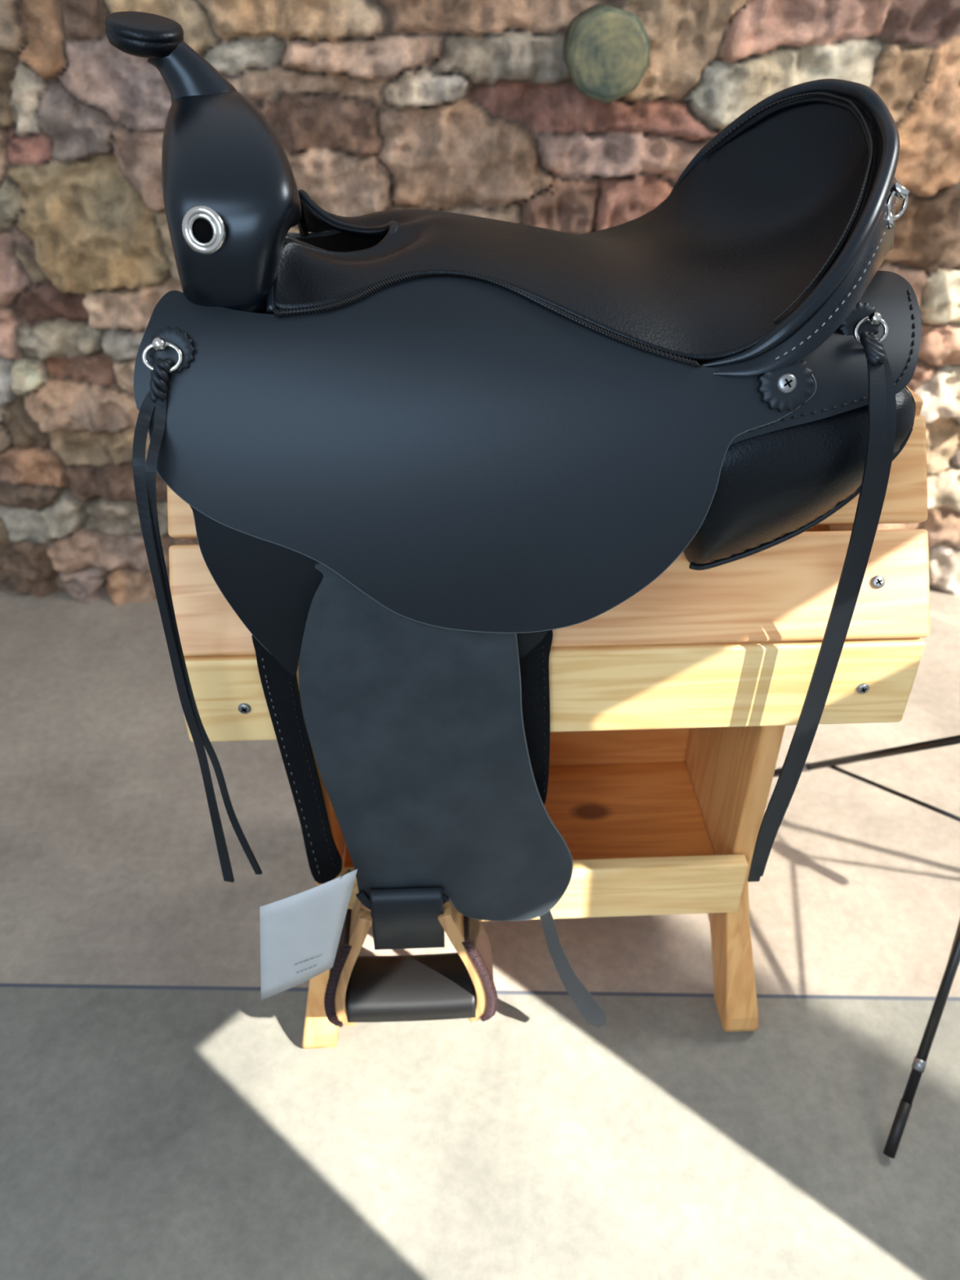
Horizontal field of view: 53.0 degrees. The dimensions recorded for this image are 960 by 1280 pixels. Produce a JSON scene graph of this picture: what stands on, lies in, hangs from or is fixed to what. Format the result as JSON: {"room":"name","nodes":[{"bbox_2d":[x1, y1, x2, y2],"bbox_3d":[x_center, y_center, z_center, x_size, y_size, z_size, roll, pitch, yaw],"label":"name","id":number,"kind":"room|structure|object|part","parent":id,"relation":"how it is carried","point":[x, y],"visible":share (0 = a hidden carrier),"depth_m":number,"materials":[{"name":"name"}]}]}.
{"room":"patio","nodes":[
{"label":"patio","id":0,"kind":"room"},
{"bbox_2d":[0,586,959,1279],"bbox_3d":[0.169,0.572,1.066,6.200,0.001,3.800,-1,35,-2],"label":"floor","id":1,"kind":"structure","parent":0,"point":[162,1118],"depth_m":1.17,"materials":[{"name":"concrete"}]},
{"bbox_2d":[167,386,929,1048],"bbox_3d":[0.061,0.090,1.089,0.678,0.763,0.326,-1,35,-2],"label":"stand","id":2,"kind":"object","parent":1,"relation":"on","point":[672,705],"visible":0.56,"depth_m":0.89,"materials":[{"name":"brown wood"}]},
{"bbox_3d":[-0.192,0.192,1.147,0.062,0.530,0.326,-1,35,-2],"label":"leg panel","id":3,"kind":"part","parent":2,"relation":"part of","materials":[{"name":"brown wood"}]},
{"bbox_2d":[104,11,920,1027],"bbox_3d":[0.037,-0.065,0.979,0.616,0.961,0.456,-1,35,-2],"label":"saddle","id":4,"kind":"object","parent":2,"relation":"on","point":[408,450],"visible":1,"depth_m":0.74,"materials":[{"name":"black leather"}]},
{"bbox_2d":[259,868,369,999],"bbox_3d":[-0.156,0.279,0.917,0.122,0.169,0.029,-16,38,-21],"label":"tag","id":5,"kind":"object","parent":4,"relation":"hanging from","point":[300,933],"visible":1,"depth_m":0.91,"materials":[{"name":"grey paper"}]},
{"bbox_2d":[293,954,322,973],"bbox_3d":[-0.167,0.313,0.930,0.033,0.028,0.001,-1,35,-2],"label":"print","id":6,"kind":"object","parent":5,"relation":"attached to","point":[303,963],"depth_m":0.93,"materials":[{"name":"grey"}]},
{"bbox_3d":[-0.115,0.229,0.905,0.008,0.074,0.043,16,38,22],"label":"cord","id":7,"kind":"part","parent":5,"relation":"part of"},
{"bbox_3d":[0.078,-0.350,0.780,0.473,0.154,0.303,-1,35,-2],"label":"seat","id":8,"kind":"part","parent":4,"relation":"part of","materials":[{"name":"black leather"}]},
{"bbox_3d":[0.246,-0.130,0.789,0.204,0.161,0.073,-1,35,-2],"label":"padded panel","id":9,"kind":"part","parent":4,"relation":"part of","materials":[{"name":"black leather"}]},
{"bbox_3d":[0.062,0.277,1.063,0.458,0.079,0.018,-1,35,-2],"label":"shelf rail","id":10,"kind":"part","parent":2,"relation":"part of","materials":[{"name":"brown wood"}]},
{"bbox_3d":[0.052,0.137,1.250,0.436,0.060,0.018,-1,35,-2],"label":"shelf rail","id":11,"kind":"part","parent":2,"relation":"part of","materials":[{"name":"brown wood"}]},
{"bbox_3d":[0.305,0.179,1.165,0.062,0.530,0.326,-1,35,-2],"label":"leg panel","id":12,"kind":"part","parent":2,"relation":"part of","materials":[{"name":"brown wood"}]},
{"bbox_2d":[773,734,959,1158],"bbox_3d":[0.708,-0.031,1.026,0.555,1.026,0.617,-1,35,-2],"label":"tripod stand","id":13,"kind":"object","parent":1,"relation":"on","point":[919,1063],"visible":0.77,"depth_m":1.07,"materials":[{"name":"black metal"}]},
{"bbox_3d":[0.553,0.153,1.308,0.011,0.316,0.308,-18,39,-23],"label":"leg","id":14,"kind":"part","parent":13,"relation":"part of","materials":[{"name":"black metal"}]},
{"bbox_3d":[0.548,0.312,1.081,0.011,0.316,0.308,19,39,25],"label":"leg","id":15,"kind":"part","parent":13,"relation":"part of","materials":[{"name":"black metal"}]},
{"bbox_2d":[0,0,959,605],"bbox_3d":[0.004,-0.782,1.535,3.799,1.680,0.108,0,35,0],"label":"wall","id":16,"kind":"structure","parent":0,"point":[474,108],"depth_m":1.53,"materials":[{"name":"brown stone"}]},
{"bbox_2d":[562,4,651,102],"bbox_3d":[0.186,-0.871,1.431,0.122,0.120,0.127,-1,35,-2],"label":"stone","id":17,"kind":"object","parent":16,"relation":"attached to","point":[606,49],"visible":0.99,"depth_m":1.38,"materials":[{"name":"stone"}]}
]}

